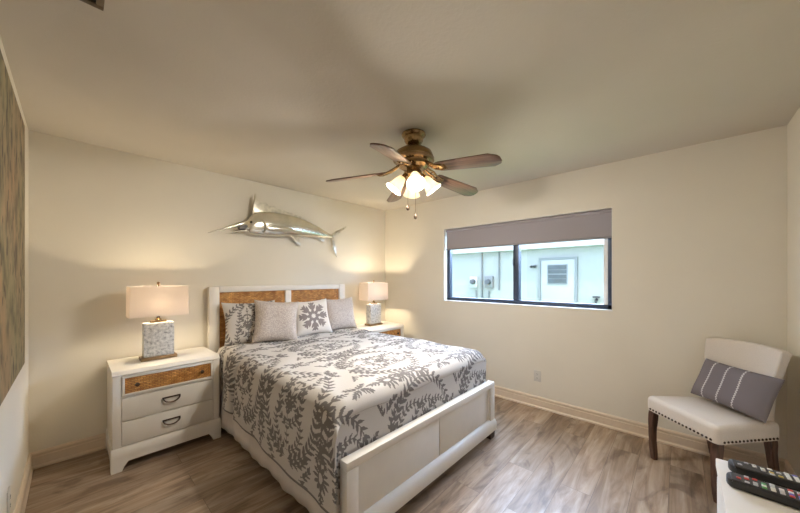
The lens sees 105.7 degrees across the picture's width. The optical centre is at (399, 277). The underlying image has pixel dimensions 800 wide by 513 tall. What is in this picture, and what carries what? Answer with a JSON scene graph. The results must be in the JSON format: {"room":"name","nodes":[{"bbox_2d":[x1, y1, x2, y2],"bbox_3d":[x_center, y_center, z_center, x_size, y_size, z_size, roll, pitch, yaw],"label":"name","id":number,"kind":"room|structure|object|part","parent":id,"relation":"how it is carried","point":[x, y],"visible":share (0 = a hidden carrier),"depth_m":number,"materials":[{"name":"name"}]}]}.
{"room":"bedroom","nodes":[
{"label":"bedroom","id":0,"kind":"room"},
{"bbox_2d":[0,36,28,512],"bbox_3d":[-1.276,0.161,0.751,4.380,2.440,0.200,0,0,43],"label":"wall","id":1,"kind":"structure","parent":0,"point":[14,409],"depth_m":1.77,"materials":[{"name":"paint"}]},
{"bbox_2d":[7,486,10,512],"bbox_3d":[-1.909,1.091,1.480,0.072,0.116,0.009,0,0,43],"label":"wall outlet","id":2,"kind":"object","parent":1,"relation":"attached to","point":[9,488],"visible":1,"depth_m":1.47,"materials":[{"name":"plastic"}]},
{"bbox_2d":[0,50,24,405],"bbox_3d":[-1.385,-0.179,1.016,1.780,1.280,0.040,0,0,43],"label":"canvas painting","id":3,"kind":"object","parent":1,"relation":"attached to","point":[12,127],"visible":1,"depth_m":1.26,"materials":[{"name":"brown fabric"}]},
{"bbox_2d":[14,453,33,512],"bbox_3d":[-1.200,1.321,0.833,3.980,0.120,0.024,0,0,43],"label":"baseboard","id":4,"kind":"structure","parent":1,"relation":"attached to","point":[22,498],"depth_m":1.89,"materials":[{"name":"paint"}]},
{"bbox_2d":[29,131,384,452],"bbox_3d":[-1.526,0.161,3.558,0.200,2.440,3.580,0,0,43],"label":"wall","id":5,"kind":"structure","parent":0,"point":[103,221],"depth_m":2.56,"materials":[{"name":"paint"}]},
{"bbox_2d":[30,433,105,469],"bbox_3d":[-1.444,1.321,3.481,0.024,0.120,3.580,0,0,43],"label":"baseboard","id":6,"kind":"structure","parent":5,"relation":"attached to","point":[59,453],"depth_m":2.31,"materials":[{"name":"paint"}]},
{"bbox_2d":[208,194,345,256],"bbox_3d":[-1.299,-0.590,3.533,0.165,0.626,1.648,0,0,43],"label":"sculpture","id":7,"kind":"object","parent":5,"relation":"attached to","point":[265,220],"visible":1,"depth_m":3.38,"materials":[{"name":"silver metal"}]},
{"bbox_2d":[25,396,716,512],"bbox_3d":[0.008,1.441,2.138,4.380,0.120,3.980,0,0,43],"label":"floor","id":8,"kind":"structure","parent":0,"point":[536,460],"depth_m":2.06,"materials":[{"name":"brown wood"}]},
{"bbox_2d":[106,346,220,474],"bbox_3d":[-1.960,1.025,2.531,0.502,0.712,0.692,0,0,43],"label":"nightstand","id":9,"kind":"object","parent":8,"relation":"on","point":[154,405],"visible":1,"depth_m":2.34,"materials":[{"name":"white paint"}]},
{"bbox_2d":[126,282,188,361],"bbox_3d":[-2.013,0.350,2.523,0.200,0.637,0.390,0,0,43],"label":"table lamp","id":10,"kind":"object","parent":9,"relation":"on","point":[141,301],"visible":1,"depth_m":2.46,"materials":[{"name":"white fabric"}]},
{"bbox_3d":[-2.013,0.190,2.523,0.200,0.243,0.390,0,0,43],"label":"lamp shade","id":11,"kind":"part","parent":10,"relation":"part of","materials":[{"name":"white fabric"}]},
{"bbox_3d":[-2.013,0.361,2.523,0.044,0.016,0.104,0,0,43],"label":"cap plate","id":12,"kind":"part","parent":10,"relation":"part of","materials":[{"name":"gold metal"}]},
{"bbox_3d":[-1.800,1.123,2.383,0.020,0.164,0.576,0,0,43],"label":"drawer","id":13,"kind":"part","parent":9,"relation":"part of","materials":[{"name":"white paint"}]},
{"bbox_3d":[-1.800,0.949,2.383,0.020,0.160,0.576,0,0,43],"label":"drawer","id":14,"kind":"part","parent":9,"relation":"part of","materials":[{"name":"white paint"}]},
{"bbox_3d":[-1.798,0.781,2.381,0.020,0.144,0.576,0,0,43],"label":"drawer","id":15,"kind":"part","parent":9,"relation":"part of","materials":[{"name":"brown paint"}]},
{"bbox_3d":[-1.785,1.122,2.369,0.025,0.047,0.116,0,0,43],"label":"pull handle","id":16,"kind":"part","parent":9,"relation":"part of","materials":[{"name":"brown metal"}]},
{"bbox_3d":[-1.785,0.948,2.369,0.025,0.047,0.116,0,0,43],"label":"pull handle","id":17,"kind":"part","parent":9,"relation":"part of","materials":[{"name":"brown metal"}]},
{"bbox_2d":[207,284,496,512],"bbox_3d":[-0.521,0.735,2.808,2.237,1.292,1.620,0,0,43],"label":"bed","id":18,"kind":"object","parent":8,"relation":"on","point":[386,473],"visible":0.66,"depth_m":2.02,"materials":[{"name":"white paint"}]},
{"bbox_2d":[217,342,251,373],"bbox_3d":[-0.548,0.804,2.830,2.027,0.270,1.510,0,0,43],"label":"mattress","id":19,"kind":"object","parent":18,"relation":"on","point":[221,348],"visible":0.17,"depth_m":2.90,"materials":[{"name":"beige fabric"}]},
{"bbox_2d":[221,300,274,346],"bbox_3d":[-1.521,0.456,3.096,0.522,0.427,0.198,0,0,-42],"label":"sham pillow","id":20,"kind":"object","parent":19,"relation":"on","point":[239,317],"visible":0.62,"depth_m":2.96,"materials":[{"name":"fabric"}]},
{"bbox_2d":[321,297,356,330],"bbox_3d":[-0.769,0.461,3.851,0.444,0.411,0.210,0,0,-41],"label":"throw pillow","id":21,"kind":"object","parent":19,"relation":"on","point":[340,311],"visible":0.8,"depth_m":3.79,"materials":[{"name":"beige fabric"}]},
{"bbox_3d":[-1.580,0.613,3.274,0.026,0.955,0.686,0,0,43],"label":"rattan panel","id":22,"kind":"part","parent":18,"relation":"part of","materials":[{"name":"brown wicker"}]},
{"bbox_3d":[-1.320,0.735,3.547,0.060,1.292,1.620,0,0,43],"label":"headboard frame","id":23,"kind":"part","parent":18,"relation":"part of","materials":[{"name":"white paint"}]},
{"bbox_2d":[219,381,339,512],"bbox_3d":[-0.540,1.126,2.783,2.048,0.351,1.601,0,0,43],"label":"bed skirt","id":24,"kind":"object","parent":18,"relation":"hanging from","point":[249,443],"visible":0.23,"depth_m":2.06,"materials":[{"name":"fabric"}]},
{"bbox_3d":[-1.068,0.613,3.827,0.026,0.955,0.686,0,0,43],"label":"rattan panel","id":25,"kind":"part","parent":18,"relation":"part of","materials":[{"name":"brown wicker"}]},
{"bbox_2d":[219,328,485,512],"bbox_3d":[-0.450,0.904,2.694,1.874,0.547,1.692,0,0,43],"label":"coverlet","id":26,"kind":"object","parent":18,"relation":"on","point":[310,402],"visible":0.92,"depth_m":2.00,"materials":[{"name":"fabric"}]},
{"bbox_2d":[252,300,298,342],"bbox_3d":[-1.269,0.446,3.109,0.469,0.448,0.239,0,0,-28],"label":"throw pillow","id":27,"kind":"object","parent":26,"relation":"on","point":[274,321],"visible":0.98,"depth_m":3.04,"materials":[{"name":"beige fabric"}]},
{"bbox_2d":[296,299,332,335],"bbox_3d":[-1.016,0.456,3.474,0.459,0.416,0.225,0,0,-36],"label":"throw pillow","id":28,"kind":"object","parent":26,"relation":"on","point":[312,316],"visible":0.81,"depth_m":3.41,"materials":[{"name":"fabric"}]},
{"bbox_3d":[0.011,1.090,1.817,0.030,0.282,0.724,0,0,43],"label":"panel","id":29,"kind":"part","parent":18,"relation":"part of","materials":[{"name":"white paint"}]},
{"bbox_3d":[0.263,1.119,2.082,0.060,0.424,1.600,0,0,43],"label":"footboard","id":30,"kind":"part","parent":18,"relation":"part of","materials":[{"name":"white paint"}]},
{"bbox_3d":[0.270,1.273,2.075,0.080,0.105,1.598,0,0,43],"label":"rail","id":31,"kind":"part","parent":18,"relation":"part of","materials":[{"name":"white paint"}]},
{"bbox_3d":[0.507,1.090,2.353,0.030,0.282,0.724,0,0,43],"label":"panel","id":32,"kind":"part","parent":18,"relation":"part of","materials":[{"name":"white paint"}]},
{"bbox_3d":[0.776,1.346,2.629,0.060,0.070,0.090,0,0,43],"label":"leg","id":33,"kind":"part","parent":18,"relation":"part of","materials":[{"name":"wood"}]},
{"bbox_2d":[356,321,403,336],"bbox_3d":[-0.341,1.025,4.280,0.502,0.712,0.692,0,0,43],"label":"nightstand","id":34,"kind":"object","parent":8,"relation":"on","point":[397,329],"visible":0.22,"depth_m":4.22,"materials":[{"name":"white paint"}]},
{"bbox_2d":[359,280,387,325],"bbox_3d":[-0.372,0.350,4.295,0.200,0.637,0.390,0,0,43],"label":"table lamp","id":35,"kind":"object","parent":34,"relation":"on","point":[373,291],"visible":1,"depth_m":4.22,"materials":[{"name":"white"}]},
{"bbox_3d":[-0.372,0.190,4.295,0.200,0.243,0.390,0,0,43],"label":"lamp shade","id":36,"kind":"part","parent":35,"relation":"part of","materials":[{"name":"white fabric"}]},
{"bbox_3d":[-0.179,0.781,4.130,0.020,0.144,0.576,0,0,43],"label":"drawer","id":37,"kind":"part","parent":34,"relation":"part of","materials":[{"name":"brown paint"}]},
{"bbox_2d":[648,338,791,503],"bbox_3d":[2.187,0.913,2.089,0.574,0.935,0.522,0,0,-2],"label":"accent chair","id":38,"kind":"object","parent":8,"relation":"on","point":[721,425],"visible":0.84,"depth_m":1.98,"materials":[{"name":"beige fabric"}]},
{"bbox_3d":[1.931,1.188,2.308,0.052,0.385,0.044,0,0,-2],"label":"leg","id":39,"kind":"part","parent":38,"relation":"part of","materials":[{"name":"brown wood"}]},
{"bbox_3d":[2.136,0.954,2.088,0.460,0.110,0.514,0,0,-2],"label":"seat","id":40,"kind":"part","parent":38,"relation":"part of","materials":[{"name":"beige fabric"}]},
{"bbox_3d":[1.944,1.188,1.856,0.052,0.385,0.044,0,0,-2],"label":"leg","id":41,"kind":"part","parent":38,"relation":"part of","materials":[{"name":"brown wood"}]},
{"bbox_2d":[691,358,784,422],"bbox_3d":[2.247,0.739,2.046,0.174,0.268,0.466,0,0,-2],"label":"lumbar pillow","id":42,"kind":"object","parent":38,"relation":"on","point":[752,394],"visible":1,"depth_m":1.97,"materials":[{"name":"grey fabric"}]},
{"bbox_3d":[2.382,0.713,2.095,0.186,0.535,0.455,0,0,-2],"label":"backrest","id":43,"kind":"part","parent":38,"relation":"part of","materials":[{"name":"beige fabric"}]},
{"bbox_3d":[2.362,1.188,1.907,0.101,0.385,0.048,0,0,-2],"label":"leg","id":44,"kind":"part","parent":38,"relation":"part of","materials":[{"name":"brown wood"}]},
{"bbox_2d":[716,458,799,512],"bbox_3d":[0.831,1.006,0.469,0.445,0.750,1.248,0,0,43],"label":"dresser","id":45,"kind":"object","parent":8,"relation":"on","point":[730,499],"visible":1,"depth_m":0.86,"materials":[{"name":"white paint"}]},
{"bbox_3d":[0.896,0.781,0.821,0.014,0.200,0.594,0,0,43],"label":"drawer","id":46,"kind":"part","parent":45,"relation":"part of","materials":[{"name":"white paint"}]},
{"bbox_2d":[726,472,799,509],"bbox_3d":[1.083,0.617,0.863,0.060,0.028,0.210,0,0,-44],"label":"remote control","id":47,"kind":"object","parent":45,"relation":"on","point":[769,491],"visible":1,"depth_m":0.87,"materials":[{"name":"black plastic"}]},
{"bbox_2d":[728,459,799,491],"bbox_3d":[1.168,0.617,0.933,0.214,0.028,0.058,0,0,41],"label":"remote control","id":48,"kind":"object","parent":45,"relation":"on","point":[778,478],"visible":0.98,"depth_m":0.94,"materials":[{"name":"black plastic"}]},
{"bbox_2d":[0,0,799,210],"bbox_3d":[0.008,-1.149,2.138,4.380,0.180,3.980,0,0,43],"label":"ceiling","id":49,"kind":"structure","parent":0,"point":[295,95],"depth_m":1.61,"materials":[{"name":"paint"}]},
{"bbox_2d":[80,0,104,10],"bbox_3d":[-1.125,-1.054,0.980,0.356,0.012,0.256,0,0,43],"label":"ceiling vent","id":50,"kind":"object","parent":49,"relation":"in","point":[99,4],"visible":1,"depth_m":1.16,"materials":[{"name":"brown metal"}]},
{"bbox_2d":[326,128,501,218],"bbox_3d":[0.141,-0.745,2.211,1.215,0.629,1.245,0,0,43],"label":"ceiling fan","id":51,"kind":"object","parent":49,"relation":"hanging from","point":[413,158],"visible":1,"depth_m":2.16,"materials":[{"name":"gold metal"}]},
{"bbox_3d":[-0.326,-0.745,2.249,0.450,0.008,0.140,-7,13,3],"label":"blade","id":52,"kind":"part","parent":51,"relation":"part of","materials":[{"name":"brown wood"}]},
{"bbox_3d":[-0.049,-0.745,1.831,0.140,0.008,0.450,14,12,18],"label":"blade","id":53,"kind":"part","parent":51,"relation":"part of","materials":[{"name":"brown wood"}]},
{"bbox_3d":[-0.013,-0.693,2.224,0.132,0.112,0.132,38,-2,-3],"label":"lamp shade","id":54,"kind":"part","parent":51,"relation":"part of","materials":[{"name":"white glass"}]},
{"bbox_3d":[-0.013,-0.745,2.642,0.140,0.008,0.450,-13,-3,-17],"label":"blade","id":55,"kind":"part","parent":51,"relation":"part of","materials":[{"name":"brown wood"}]},
{"bbox_3d":[0.094,-0.693,2.345,0.132,0.112,0.132,0,38,-3],"label":"lamp shade","id":56,"kind":"part","parent":51,"relation":"part of","materials":[{"name":"white glass"}]},
{"bbox_3d":[0.107,-0.693,2.117,0.132,0.112,0.132,0,-38,-3],"label":"lamp shade","id":57,"kind":"part","parent":51,"relation":"part of","materials":[{"name":"white glass"}]},
{"bbox_3d":[0.107,-0.706,2.127,0.048,0.078,0.048,0,-38,-3],"label":"bulb","id":58,"kind":"part","parent":51,"relation":"part of","materials":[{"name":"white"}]},
{"bbox_3d":[0.215,-0.693,2.237,0.132,0.112,0.132,-38,2,-3],"label":"lamp shade","id":59,"kind":"part","parent":51,"relation":"part of","materials":[{"name":"white glass"}]},
{"bbox_3d":[0.457,-0.745,2.466,0.450,0.008,0.140,8,-18,-33],"label":"blade","id":60,"kind":"part","parent":51,"relation":"part of","materials":[{"name":"brown wood"}]},
{"bbox_3d":[0.435,-0.745,1.965,0.450,0.008,0.140,9,-7,38],"label":"blade","id":61,"kind":"part","parent":51,"relation":"part of","materials":[{"name":"brown wood"}]},
{"bbox_2d":[385,125,786,458],"bbox_3d":[1.292,0.161,3.525,4.380,2.440,0.200,0,0,43],"label":"wall","id":62,"kind":"structure","parent":0,"point":[699,231],"depth_m":2.64,"materials":[{"name":"paint"}]},
{"bbox_2d":[443,207,612,310],"bbox_3d":[1.296,-0.170,3.442,1.864,0.956,0.096,0,0,43],"label":"trim","id":63,"kind":"structure","parent":62,"relation":"attached to","point":[445,232],"depth_m":3.53,"materials":[{"name":"paint"}]},
{"bbox_2d":[446,209,611,249],"bbox_3d":[1.304,-0.506,3.436,1.838,0.275,0.040,0,0,43],"label":"roller shade","id":64,"kind":"object","parent":62,"relation":"attached to","point":[591,225],"visible":0.95,"depth_m":3.27,"materials":[{"name":"fabric"}]},
{"bbox_2d":[447,238,611,309],"bbox_3d":[1.329,-0.170,3.477,1.856,0.954,0.090,0,0,43],"label":"window","id":65,"kind":"structure","parent":62,"relation":"in","point":[607,304],"depth_m":3.43,"materials":[{"name":"brown metal"}]},
{"bbox_2d":[534,370,540,381],"bbox_3d":[1.462,1.046,3.225,0.072,0.116,0.009,0,0,43],"label":"wall outlet","id":66,"kind":"object","parent":62,"relation":"attached to","point":[537,374],"visible":1,"depth_m":3.22,"materials":[{"name":"plastic"}]},
{"bbox_2d":[494,385,786,471],"bbox_3d":[1.216,1.321,3.443,3.980,0.120,0.024,0,0,43],"label":"baseboard","id":67,"kind":"structure","parent":62,"relation":"attached to","point":[684,441],"depth_m":2.68,"materials":[{"name":"paint"}]},
{"bbox_2d":[787,107,799,476],"bbox_3d":[1.542,0.161,0.718,0.200,2.440,3.580,0,0,43],"label":"wall","id":68,"kind":"structure","parent":0,"point":[793,127],"depth_m":1.98,"materials":[{"name":"paint"}]},
{"bbox_2d":[784,460,796,475],"bbox_3d":[1.460,1.321,0.794,0.024,0.120,3.580,0,0,43],"label":"baseboard","id":69,"kind":"structure","parent":68,"relation":"attached to","point":[788,469],"depth_m":2.04,"materials":[{"name":"paint"}]},
{"label":"outside","id":70,"kind":"structure","parent":0,"visible":0},
{"bbox_3d":[4.104,1.681,8.021,16.000,0.100,10.220,0,0,43],"label":"ground","id":71,"kind":"structure","parent":70,"visible":0},
{"bbox_2d":[452,239,603,303],"bbox_3d":[4.234,0.081,8.160,16.000,3.100,2.640,0,0,43],"label":"neighbouring house","id":72,"kind":"structure","parent":71,"relation":"on","point":[466,263],"depth_m":7.65,"materials":[{"name":"white paint"}]},
{"bbox_2d":[470,276,477,287],"bbox_3d":[2.069,0.121,8.559,0.230,0.320,0.195,0,0,43],"label":"electric meter","id":73,"kind":"object","parent":72,"relation":"attached to","point":[473,279],"visible":1,"depth_m":8.51,"materials":[{"name":"white metal"}]},
{"bbox_2d":[481,253,482,297],"bbox_3d":[2.283,0.466,8.453,0.044,2.330,0.042,0,0,43],"label":"conduit pipe","id":74,"kind":"object","parent":72,"relation":"attached to","point":[481,253],"visible":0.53,"depth_m":8.44,"materials":[{"name":"grey metal"}]},
{"bbox_2d":[485,276,493,287],"bbox_3d":[2.406,0.121,8.247,0.230,0.320,0.195,0,0,43],"label":"electric meter","id":75,"kind":"object","parent":72,"relation":"attached to","point":[489,280],"visible":1,"depth_m":8.20,"materials":[{"name":"grey metal"}]},
{"bbox_2d":[498,252,499,289],"bbox_3d":[2.650,-0.184,8.113,0.044,1.030,0.042,0,0,43],"label":"conduit pipe","id":76,"kind":"object","parent":72,"relation":"attached to","point":[498,252],"visible":0.97,"depth_m":8.10,"materials":[{"name":"grey metal"}]},
{"bbox_2d":[539,257,577,302],"bbox_3d":[3.693,0.576,7.120,0.830,2.110,0.100,0,0,43],"label":"door","id":77,"kind":"structure","parent":72,"relation":"attached to","point":[558,278],"depth_m":7.11,"materials":[{"name":"white paint"}]},
{"bbox_3d":[3.700,-0.082,7.128,0.440,0.465,0.020,0,0,43],"label":"window trim","id":78,"kind":"part","parent":77,"relation":"part of","materials":[{"name":"white metal"}]}
]}

